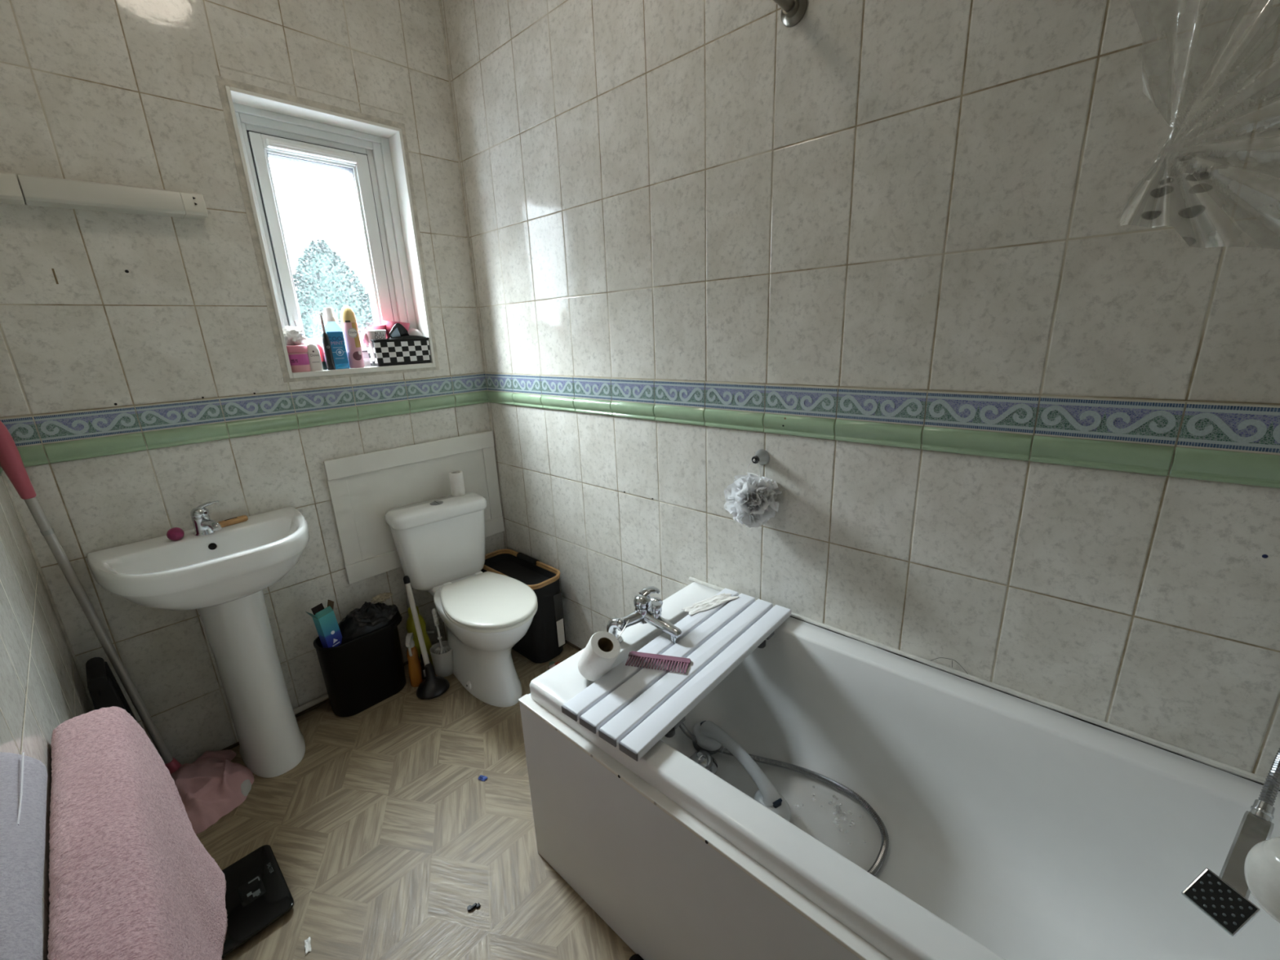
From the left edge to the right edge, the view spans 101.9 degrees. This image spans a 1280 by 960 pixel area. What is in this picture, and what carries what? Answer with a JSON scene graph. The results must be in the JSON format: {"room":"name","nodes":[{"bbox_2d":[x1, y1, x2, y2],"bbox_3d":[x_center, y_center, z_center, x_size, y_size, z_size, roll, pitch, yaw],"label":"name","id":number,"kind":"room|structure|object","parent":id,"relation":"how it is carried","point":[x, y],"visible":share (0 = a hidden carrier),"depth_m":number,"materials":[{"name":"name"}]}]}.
{"room":"bathroom","nodes":[
{"label":"bathroom","id":0,"kind":"room"},
{"bbox_2d":[0,475,93,959],"bbox_3d":[-0.608,-0.069,0.176,3.120,2.910,0.200,12,21,41],"label":"wall","id":1,"kind":"structure","parent":0,"point":[42,688],"depth_m":1.05,"materials":[{"name":"tile"}]},
{"bbox_2d":[0,462,3,476],"bbox_3d":[-0.597,0.177,0.399,2.920,0.053,0.016,12,21,41],"label":"trim","id":2,"kind":"structure","parent":1,"relation":"attached to","point":[1,468],"depth_m":1.31,"materials":[{"name":"green tile"}]},
{"bbox_2d":[0,751,47,959],"bbox_3d":[-0.480,0.430,0.394,0.751,0.127,0.054,12,21,41],"label":"towel","id":3,"kind":"object","parent":1,"relation":"attached to","point":[23,778],"visible":1,"depth_m":0.49,"materials":[{"name":"fabric"}]},
{"bbox_3d":[-0.606,0.832,0.664,1.135,0.570,0.077,12,21,41],"label":"radiator","id":4,"kind":"object","parent":1,"relation":"attached to","visible":0},
{"bbox_2d":[47,706,227,959],"bbox_3d":[-0.594,0.741,0.682,1.194,0.459,0.158,12,21,41],"label":"towel","id":5,"kind":"object","parent":4,"relation":"on","point":[131,877],"visible":1,"depth_m":0.77,"materials":[{"name":"pink fabric"}]},
{"bbox_2d":[0,0,504,764],"bbox_3d":[-1.273,-0.519,1.848,0.200,2.910,1.855,12,21,41],"label":"wall","id":6,"kind":"structure","parent":0,"point":[122,92],"depth_m":1.58,"materials":[{"name":"tile"}]},
{"bbox_2d":[51,268,58,284],"bbox_3d":[-1.552,-0.540,1.378,0.002,0.039,0.004,12,21,41],"label":"trim","id":7,"kind":"structure","parent":6,"relation":"attached to","point":[53,270],"depth_m":1.38,"materials":[{"name":"grey"}]},
{"bbox_2d":[0,172,208,219],"bbox_3d":[-1.490,-0.746,1.352,0.060,0.076,0.564,12,21,41],"label":"wall light","id":8,"kind":"object","parent":6,"relation":"attached to","point":[38,191],"visible":1,"depth_m":1.38,"materials":[{"name":"grey plastic"}]},
{"bbox_2d":[0,373,486,447],"bbox_3d":[-1.188,-0.280,1.843,0.008,0.079,1.455,12,21,41],"label":"trim","id":9,"kind":"structure","parent":6,"relation":"attached to","point":[60,427],"depth_m":1.66,"materials":[{"name":"tile"}]},
{"bbox_2d":[17,391,487,466],"bbox_3d":[-1.182,-0.216,1.859,0.016,0.053,1.455,12,21,41],"label":"trim","id":10,"kind":"structure","parent":6,"relation":"attached to","point":[37,455],"depth_m":1.68,"materials":[{"name":"green tile"}]},
{"bbox_2d":[1,0,506,710],"bbox_3d":[-1.198,-0.479,1.788,0.011,2.760,1.464,12,21,41],"label":"trim","id":11,"kind":"structure","parent":6,"relation":"attached to","point":[3,476],"depth_m":1.97,"materials":[{"name":"white plastic"}]},
{"bbox_2d":[293,693,328,715],"bbox_3d":[-1.246,0.575,1.969,0.023,0.602,0.346,12,21,41],"label":"pipe","id":12,"kind":"object","parent":6,"relation":"attached to","point":[324,697],"visible":0.24,"depth_m":2.00,"materials":[{"name":"white plastic"}]},
{"bbox_2d":[215,65,439,382],"bbox_3d":[-1.054,-0.849,1.861,0.001,0.933,0.566,12,21,41],"label":"trim","id":13,"kind":"structure","parent":6,"relation":"attached to","point":[222,82],"depth_m":1.74,"materials":[{"name":"white plastic"}]},
{"bbox_2d":[224,85,435,378],"bbox_3d":[-1.117,-0.843,1.925,0.186,0.869,0.532,12,21,41],"label":"window","id":14,"kind":"structure","parent":6,"relation":"in","point":[372,154],"depth_m":1.90,"materials":[{"name":"white plastic"}]},
{"bbox_2d":[291,315,297,326],"bbox_3d":[-1.228,-0.492,1.871,0.018,0.195,0.014,12,21,41],"label":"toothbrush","id":15,"kind":"object","parent":14,"relation":"on","point":[292,316],"visible":0.31,"depth_m":1.84,"materials":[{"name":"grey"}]},
{"bbox_2d":[286,345,311,372],"bbox_3d":[-1.216,-0.431,1.846,0.076,0.091,0.076,12,21,41],"label":"jar","id":16,"kind":"object","parent":14,"relation":"on","point":[298,356],"visible":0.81,"depth_m":1.82,"materials":[{"name":"pink plastic"}]},
{"bbox_2d":[282,325,308,345],"bbox_3d":[-1.224,-0.504,1.823,0.059,0.071,0.083,4,17,20],"label":"bath puff","id":17,"kind":"object","parent":16,"relation":"on","point":[294,335],"visible":0.84,"depth_m":1.81,"materials":[{"name":"white plastic"}]},
{"bbox_2d":[306,343,323,371],"bbox_3d":[-1.175,-0.442,1.869,0.033,0.095,0.044,12,21,41],"label":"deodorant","id":18,"kind":"object","parent":14,"relation":"on","point":[313,353],"visible":0.93,"depth_m":1.86,"materials":[{"name":"white plastic"}]},
{"bbox_2d":[315,344,327,369],"bbox_3d":[-1.179,-0.454,1.917,0.028,0.092,0.028,12,21,41],"label":"bottle","id":19,"kind":"object","parent":14,"relation":"on","point":[319,346],"visible":0.54,"depth_m":1.91,"materials":[{"name":"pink plastic"}]},
{"bbox_2d":[318,312,335,369],"bbox_3d":[-1.135,-0.501,1.879,0.026,0.201,0.026,12,21,41],"label":"electric toothbrush","id":20,"kind":"object","parent":14,"relation":"on","point":[326,341],"visible":0.98,"depth_m":1.88,"materials":[{"name":"black plastic"}]},
{"bbox_2d":[321,307,349,368],"bbox_3d":[-1.134,-0.524,1.925,0.045,0.219,0.065,12,21,41],"label":"mouthwash bottle","id":21,"kind":"object","parent":14,"relation":"on","point":[334,331],"visible":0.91,"depth_m":1.91,"materials":[{"name":"teal plastic"}]},
{"bbox_2d":[340,306,364,368],"bbox_3d":[-1.087,-0.538,1.960,0.052,0.224,0.051,12,21,41],"label":"air freshener","id":22,"kind":"object","parent":14,"relation":"on","point":[349,326],"visible":0.99,"depth_m":1.94,"materials":[{"name":"pink metal"}]},
{"bbox_2d":[352,351,361,359],"bbox_3d":[-1.068,-0.469,1.963,0.005,0.033,0.031,12,21,41],"label":"flower","id":23,"kind":"object","parent":22,"relation":"on","point":[356,355],"depth_m":1.96,"materials":[{"name":"pink"}]},
{"bbox_2d":[366,337,431,366],"bbox_3d":[-0.969,-0.517,2.095,0.094,0.102,0.225,12,21,41],"label":"basket","id":24,"kind":"object","parent":14,"relation":"on","point":[387,352],"visible":0.8,"depth_m":2.06,"materials":[{"name":"fabric"}]},
{"bbox_2d":[361,329,368,346],"bbox_3d":[-1.053,-0.547,2.002,0.040,0.064,0.036,12,21,41],"label":"wrap","id":25,"kind":"object","parent":24,"relation":"in","point":[365,338],"visible":0.71,"depth_m":1.99,"materials":[{"name":"pink plastic"}]},
{"bbox_2d":[364,329,386,361],"bbox_3d":[-1.023,-0.524,2.027,0.075,0.116,0.075,12,21,41],"label":"tub","id":26,"kind":"object","parent":24,"relation":"in","point":[371,334],"visible":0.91,"depth_m":1.99,"materials":[{"name":"white plastic"}]},
{"bbox_2d":[367,324,386,330],"bbox_3d":[-1.038,-0.586,2.056,0.070,0.056,0.069,12,21,41],"label":"lid","id":27,"kind":"object","parent":24,"relation":"in","point":[380,326],"visible":0.37,"depth_m":2.03,"materials":[{"name":"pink plastic"}]},
{"bbox_2d":[382,320,409,337],"bbox_3d":[-0.975,-0.596,2.094,0.098,0.091,0.098,12,21,41],"label":"plastic wrapper","id":28,"kind":"object","parent":24,"relation":"on","point":[388,324],"visible":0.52,"depth_m":2.05,"materials":[{"name":"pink plastic"}]},
{"bbox_2d":[388,323,409,337],"bbox_3d":[-0.955,-0.580,2.059,0.020,0.081,0.088,12,21,41],"label":"sachet","id":29,"kind":"object","parent":24,"relation":"in","point":[397,330],"visible":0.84,"depth_m":2.05,"materials":[{"name":"black plastic"}]},
{"bbox_2d":[386,335,426,338],"bbox_3d":[-0.929,-0.566,2.072,0.020,0.020,0.157,12,21,41],"label":"strap","id":30,"kind":"object","parent":24,"relation":"on","point":[404,336],"visible":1,"depth_m":2.06,"materials":[{"name":"black"}]},
{"bbox_2d":[408,328,422,336],"bbox_3d":[-0.923,-0.592,2.121,0.064,0.052,0.063,12,21,41],"label":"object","id":31,"kind":"object","parent":24,"relation":"in","point":[412,331],"visible":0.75,"depth_m":2.10,"materials":[{"name":"white"}]},
{"bbox_2d":[221,640,582,750],"bbox_3d":[-0.717,0.934,1.787,1.163,0.010,1.458,12,21,41],"label":"baseboard","id":32,"kind":"structure","parent":6,"relation":"attached to","point":[237,744],"depth_m":2.02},
{"bbox_2d":[323,430,504,584],"bbox_3d":[-0.917,0.089,2.225,0.020,0.497,0.710,12,21,41],"label":"access panel","id":33,"kind":"object","parent":6,"relation":"attached to","point":[363,488],"visible":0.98,"depth_m":2.12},
{"bbox_2d":[195,643,635,959],"bbox_3d":[-0.068,1.077,1.208,2.920,0.001,1.455,12,21,41],"label":"floor","id":34,"kind":"structure","parent":0,"point":[382,838],"depth_m":1.48,"materials":[{"name":"laminate"}]},
{"bbox_2d":[85,657,137,721],"bbox_3d":[-1.509,0.771,1.530,0.145,0.518,0.096,12,21,41],"label":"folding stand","id":35,"kind":"object","parent":34,"relation":"on","point":[104,691],"visible":0.39,"depth_m":1.44,"materials":[{"name":"black"}]},
{"bbox_2d":[86,500,309,777],"bbox_3d":[-1.263,0.527,1.651,0.401,0.906,0.528,12,21,41],"label":"washbasin","id":36,"kind":"object","parent":34,"relation":"on","point":[221,573],"visible":1,"depth_m":1.60,"materials":[{"name":"white ceramic"}]},
{"bbox_2d":[166,527,184,541],"bbox_3d":[-1.410,0.164,1.577,0.041,0.040,0.041,12,21,41],"label":"ball","id":37,"kind":"object","parent":36,"relation":"on","point":[174,534],"visible":1,"depth_m":1.56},
{"bbox_2d":[86,506,309,610],"bbox_3d":[-1.274,0.263,1.576,0.401,0.166,0.528,12,21,41],"label":"basin","id":38,"kind":"object","parent":36,"relation":"in","point":[205,568],"depth_m":1.50,"materials":[{"name":"white ceramic"}]},
{"bbox_2d":[190,500,222,536],"bbox_3d":[-1.333,0.123,1.604,0.132,0.098,0.080,12,21,41],"label":"tap","id":39,"kind":"object","parent":36,"relation":"on","point":[203,526],"depth_m":1.61,"materials":[{"name":"silver metal"}]},
{"bbox_2d":[217,515,248,527],"bbox_3d":[-1.334,0.135,1.699,0.026,0.019,0.086,8,19,32],"label":"brush","id":40,"kind":"object","parent":36,"relation":"on","point":[236,520],"visible":0.84,"depth_m":1.69,"materials":[{"name":"brown wood"}]},
{"bbox_2d":[170,757,253,834],"bbox_3d":[-1.393,0.955,1.636,0.326,0.101,0.261,12,21,41],"label":"cloth","id":41,"kind":"object","parent":34,"relation":"on","point":[209,788],"visible":0.69,"depth_m":1.61,"materials":[{"name":"pink fabric"}]},
{"bbox_2d":[0,420,182,773],"bbox_3d":[-1.544,0.400,1.474,0.047,1.195,0.149,4,17,22],"label":"mop","id":42,"kind":"object","parent":41,"relation":"on","point":[11,463],"visible":0.86,"depth_m":1.41,"materials":[{"name":"grey metal"}]},
{"bbox_2d":[164,757,182,773],"bbox_3d":[-1.502,0.928,1.673,0.047,0.068,0.048,12,21,41],"label":"socket","id":43,"kind":"object","parent":42,"relation":"attached to","point":[172,764],"depth_m":1.66,"materials":[{"name":"red plastic"}]},
{"bbox_2d":[195,749,235,760],"bbox_3d":[-1.458,0.943,1.766,0.073,0.058,0.126,12,21,41],"label":"crumpled top","id":44,"kind":"object","parent":34,"relation":"on","point":[228,754],"visible":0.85,"depth_m":1.77,"materials":[{"name":"pink fabric"}]},
{"bbox_2d":[240,779,251,795],"bbox_3d":[-1.303,0.975,1.681,0.161,0.031,0.062,12,21,41],"label":"cloth","id":45,"kind":"object","parent":34,"relation":"on","point":[246,786],"visible":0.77,"depth_m":1.66,"materials":[{"name":"grey"}]},
{"bbox_2d":[222,844,293,958],"bbox_3d":[-1.039,1.080,1.295,0.255,0.023,0.255,12,21,41],"label":"bathroom scale","id":46,"kind":"object","parent":34,"relation":"on","point":[258,894],"visible":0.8,"depth_m":1.32,"materials":[{"name":"black glass"}]},
{"bbox_2d":[303,937,311,954],"bbox_3d":[-0.784,1.097,1.224,0.014,0.007,0.039,-13,19,-32],"label":"scrap","id":47,"kind":"object","parent":34,"relation":"on","point":[307,942],"visible":1,"depth_m":1.23,"materials":[{"name":"white paper"}]},
{"bbox_2d":[313,601,405,716],"bbox_3d":[-1.081,0.676,2.038,0.152,0.394,0.312,12,21,41],"label":"waste bin","id":48,"kind":"object","parent":34,"relation":"on","point":[360,673],"visible":0.98,"depth_m":1.98,"materials":[{"name":"black plastic"}]},
{"bbox_2d":[305,600,342,648],"bbox_3d":[-1.149,0.534,1.892,0.047,0.174,0.085,6,18,28],"label":"carton","id":49,"kind":"object","parent":48,"relation":"in","point":[325,620],"visible":0.98,"depth_m":1.89,"materials":[{"name":"teal cardboard"}]},
{"bbox_2d":[330,630,339,646],"bbox_3d":[-1.120,0.579,1.905,0.001,0.060,0.028,6,18,28],"label":"print","id":50,"kind":"object","parent":49,"relation":"attached to","point":[335,634],"depth_m":1.91,"materials":[{"name":"white"}]},
{"bbox_2d":[369,591,392,603],"bbox_3d":[-1.032,0.470,2.074,0.048,0.033,0.092,12,21,41],"label":"paper wrapper","id":51,"kind":"object","parent":48,"relation":"on","point":[381,597],"visible":1,"depth_m":2.06,"materials":[{"name":"beige paper"}]},
{"bbox_2d":[405,632,423,687],"bbox_3d":[-0.925,0.736,2.118,0.046,0.223,0.078,-6,16,-14],"label":"spray bottle","id":52,"kind":"object","parent":34,"relation":"on","point":[415,667],"visible":0.96,"depth_m":2.11,"materials":[{"name":"orange plastic"}]},
{"bbox_2d":[405,605,433,666],"bbox_3d":[-0.947,0.673,2.217,0.092,0.291,0.069,-13,19,-34],"label":"bottle","id":53,"kind":"object","parent":34,"relation":"on","point":[410,627],"visible":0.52,"depth_m":2.19,"materials":[{"name":"yellow plastic"}]},
{"bbox_2d":[419,650,431,679],"bbox_3d":[-0.897,0.764,2.173,0.043,0.136,0.033,-10,18,-26],"label":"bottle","id":54,"kind":"object","parent":34,"relation":"on","point":[420,656],"visible":0.34,"depth_m":2.16,"materials":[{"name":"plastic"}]},
{"bbox_2d":[403,575,449,699],"bbox_3d":[-0.862,0.624,2.043,0.158,0.478,0.128,2,17,15],"label":"plunger","id":55,"kind":"object","parent":34,"relation":"on","point":[433,686],"visible":1,"depth_m":2.07,"materials":[{"name":"black rubber"}]},
{"bbox_2d":[416,663,449,699],"bbox_3d":[-0.840,0.798,2.089,0.128,0.116,0.128,12,21,41],"label":"cup","id":56,"kind":"object","parent":55,"relation":"on","point":[433,686],"depth_m":2.07,"materials":[{"name":"black rubber"}]},
{"bbox_2d":[429,640,453,676],"bbox_3d":[-0.833,0.762,2.207,0.099,0.116,0.099,12,21,41],"label":"brush holder","id":57,"kind":"object","parent":34,"relation":"on","point":[442,663],"visible":0.84,"depth_m":2.17,"materials":[{"name":"grey plastic"}]},
{"bbox_2d":[431,608,450,653],"bbox_3d":[-0.839,0.659,2.185,0.068,0.289,0.070,12,21,41],"label":"toilet brush","id":58,"kind":"object","parent":57,"relation":"in","point":[442,649],"visible":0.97,"depth_m":2.17,"materials":[{"name":"white plastic"}]},
{"bbox_2d":[384,492,537,706],"bbox_3d":[-0.661,0.484,2.055,0.386,0.721,0.679,-15,20,-38],"label":"toilet","id":59,"kind":"object","parent":34,"relation":"on","point":[439,543],"visible":0.84,"depth_m":2.04,"materials":[{"name":"white ceramic"}]},
{"bbox_2d":[448,471,465,496],"bbox_3d":[-0.787,0.015,2.237,0.056,0.100,0.056,12,21,41],"label":"paper roll","id":60,"kind":"object","parent":59,"relation":"on","point":[456,479],"visible":1,"depth_m":2.22,"materials":[{"name":"white paper"}]},
{"bbox_2d":[466,902,480,911],"bbox_3d":[-0.414,1.063,1.294,0.031,0.007,0.012,-7,17,-16],"label":"hair clip","id":61,"kind":"object","parent":34,"relation":"on","point":[477,905],"visible":1,"depth_m":1.29,"materials":[{"name":"black plastic"}]},
{"bbox_2d":[478,774,487,781],"bbox_3d":[-0.506,0.956,1.671,0.031,0.012,0.018,3,17,19],"label":"scrap","id":62,"kind":"object","parent":34,"relation":"on","point":[482,778],"visible":1,"depth_m":1.67,"materials":[{"name":"plastic"}]},
{"bbox_2d":[480,549,566,662],"bbox_3d":[-0.540,0.563,2.370,0.457,0.387,0.196,12,21,41],"label":"trash can","id":63,"kind":"object","parent":34,"relation":"on","point":[544,639],"visible":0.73,"depth_m":2.26,"materials":[{"name":"black plastic"}]},
{"bbox_2d":[547,661,560,668],"bbox_3d":[-0.369,0.791,2.226,0.061,0.018,0.044,-13,19,-33],"label":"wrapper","id":64,"kind":"object","parent":34,"relation":"on","point":[552,664],"visible":0.75,"depth_m":2.22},
{"bbox_2d":[628,954,644,959],"bbox_3d":[-0.007,1.082,1.159,0.044,0.012,0.044,12,21,41],"label":"cap","id":65,"kind":"object","parent":34,"relation":"on","point":[635,957],"visible":1,"depth_m":1.17,"materials":[{"name":"black plastic"}]},
{"bbox_2d":[518,582,1279,959],"bbox_3d":[0.576,0.816,1.033,1.719,0.546,0.706,12,21,41],"label":"bathtub","id":66,"kind":"object","parent":34,"relation":"on","point":[1017,828],"visible":0.85,"depth_m":1.09,"materials":[{"name":"white plastic"}]},
{"bbox_2d":[577,620,628,681],"bbox_3d":[-0.081,0.419,1.275,0.115,0.123,0.135,12,21,41],"label":"toilet roll","id":67,"kind":"object","parent":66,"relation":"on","point":[602,649],"visible":0.98,"depth_m":1.23,"materials":[{"name":"white paper"}]},
{"bbox_2d":[606,586,682,644],"bbox_3d":[0.031,0.374,1.422,0.208,0.134,0.210,12,21,41],"label":"mixer","id":68,"kind":"object","parent":66,"relation":"on","point":[648,609],"visible":0.96,"depth_m":1.41,"materials":[{"name":"silver metal"}]},
{"bbox_2d":[561,587,791,761],"bbox_3d":[0.134,0.472,1.338,0.225,0.073,0.684,11,21,39],"label":"board","id":69,"kind":"object","parent":66,"relation":"on","point":[630,708],"visible":0.95,"depth_m":1.23,"materials":[{"name":"grey plastic"}]},
{"bbox_2d":[625,651,690,673],"bbox_3d":[0.044,0.449,1.282,0.157,0.004,0.056,2,17,15],"label":"comb","id":70,"kind":"object","parent":69,"relation":"on","point":[686,661],"visible":1,"depth_m":1.28,"materials":[{"name":"pink plastic"}]},
{"bbox_2d":[681,592,738,615],"bbox_3d":[0.211,0.366,1.552,0.187,0.006,0.051,-12,18,-30],"label":"tissue","id":71,"kind":"object","parent":69,"relation":"on","point":[704,605],"visible":1,"depth_m":1.55,"materials":[{"name":"white paper"}]},
{"bbox_2d":[692,720,791,822],"bbox_3d":[0.264,0.767,1.412,0.088,0.103,0.379,-11,18,-27],"label":"grab bar","id":72,"kind":"object","parent":66,"relation":"in","point":[709,736],"visible":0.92,"depth_m":1.36,"materials":[{"name":"white plastic"}]},
{"bbox_2d":[692,741,722,754],"bbox_3d":[0.200,0.774,1.539,0.088,0.018,0.088,12,21,41],"label":"cup","id":73,"kind":"object","parent":72,"relation":"on","point":[699,746],"depth_m":1.50,"materials":[{"name":"grey plastic"}]},
{"bbox_2d":[648,640,888,876],"bbox_3d":[0.296,0.656,1.316,0.628,0.362,0.313,12,21,41],"label":"shower hose","id":74,"kind":"object","parent":66,"relation":"on","point":[876,867],"visible":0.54,"depth_m":1.35,"materials":[{"name":"silver metal"}]},
{"bbox_2d":[441,0,1279,777],"bbox_3d":[0.509,-0.446,1.338,3.120,2.910,0.200,12,21,41],"label":"wall","id":75,"kind":"structure","parent":0,"point":[931,195],"depth_m":1.15,"materials":[{"name":"tile"}]},
{"bbox_2d":[751,448,769,465],"bbox_3d":[0.332,-0.060,1.457,0.045,0.045,0.048,12,21,41],"label":"wall hook","id":76,"kind":"object","parent":75,"relation":"attached to","point":[762,455],"visible":0.99,"depth_m":1.45,"materials":[{"name":"silver metal"}]},
{"bbox_2d":[724,460,782,528],"bbox_3d":[0.317,0.040,1.456,0.160,0.185,0.156,12,21,41],"label":"bath puff","id":77,"kind":"object","parent":76,"relation":"hanging from","point":[751,498],"visible":1,"depth_m":1.42,"materials":[{"name":"white"}]},
{"bbox_2d":[773,0,807,26],"bbox_3d":[0.695,-0.879,0.511,1.484,0.062,0.512,12,21,41],"label":"rail","id":78,"kind":"object","parent":75,"relation":"attached to","point":[793,11],"visible":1,"depth_m":1.14,"materials":[{"name":"silver metal"}]},
{"bbox_2d":[1120,0,1279,248],"bbox_3d":[0.683,-0.485,0.301,0.754,0.630,0.038,12,21,41],"label":"shower curtain","id":79,"kind":"object","parent":78,"relation":"hanging from","point":[1180,190],"visible":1,"depth_m":0.51,"materials":[{"name":"clear plastic"}]},
{"bbox_2d":[484,373,1279,455],"bbox_3d":[0.374,-0.216,1.394,2.920,0.079,0.008,12,21,41],"label":"trim","id":80,"kind":"structure","parent":75,"relation":"attached to","point":[1248,428],"depth_m":1.10,"materials":[{"name":"tile"}]},
{"bbox_2d":[485,391,1279,488],"bbox_3d":[0.374,-0.151,1.410,2.920,0.053,0.016,12,21,41],"label":"trim","id":81,"kind":"structure","parent":75,"relation":"attached to","point":[1223,466],"depth_m":1.10,"materials":[{"name":"green tile"}]},
{"bbox_2d":[929,657,968,674],"bbox_3d":[0.746,0.444,1.252,0.090,0.031,0.001,12,21,41],"label":"strand","id":82,"kind":"object","parent":75,"relation":"attached to","point":[936,658],"visible":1,"depth_m":1.25,"materials":[{"name":"black"}]},
{"bbox_2d":[688,577,1279,791],"bbox_3d":[0.803,0.472,1.204,1.720,0.015,0.015,12,21,41],"label":"trim","id":83,"kind":"structure","parent":75,"relation":"attached to","point":[1245,774],"depth_m":1.13,"materials":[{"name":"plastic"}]},
{"bbox_2d":[1181,747,1279,937],"bbox_3d":[1.008,0.325,0.770,0.313,0.700,0.085,-8,17,-19],"label":"shower","id":84,"kind":"object","parent":75,"relation":"attached to","point":[1223,898],"visible":0.99,"depth_m":0.82,"materials":[{"name":"chrome"},{"name":"black plastic"}]},
{"bbox_2d":[1262,554,1268,558],"bbox_3d":[1.043,0.128,0.867,0.007,0.007,0.001,12,21,41],"label":"trim","id":85,"kind":"structure","parent":75,"relation":"attached to","point":[1264,556],"depth_m":0.87,"materials":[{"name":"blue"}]},
{"bbox_3d":[1.027,-0.028,-0.203,0.200,2.910,1.455,12,21,41],"label":"wall","id":86,"kind":"structure","parent":0,"visible":0},
{"bbox_2d":[1244,836,1279,923],"bbox_3d":[0.784,0.395,0.263,0.637,0.078,0.065,12,21,40],"label":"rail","id":87,"kind":"object","parent":86,"relation":"attached to","point":[1262,861],"visible":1,"depth_m":0.45,"materials":[{"name":"white plastic"}]},
{"label":"outside","id":88,"kind":"structure","parent":0,"visible":0},
{"bbox_3d":[-15.603,-2.177,16.115,39.400,0.100,50.000,12,21,41],"label":"ground","id":89,"kind":"structure","parent":88,"visible":0},
{"bbox_2d":[292,238,374,337],"bbox_3d":[-4.192,-1.718,7.257,2.046,3.015,2.059,12,21,41],"label":"conifer","id":90,"kind":"object","parent":89,"relation":"on","point":[324,282],"visible":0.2,"depth_m":6.75,"materials":[{"name":"green plant"}]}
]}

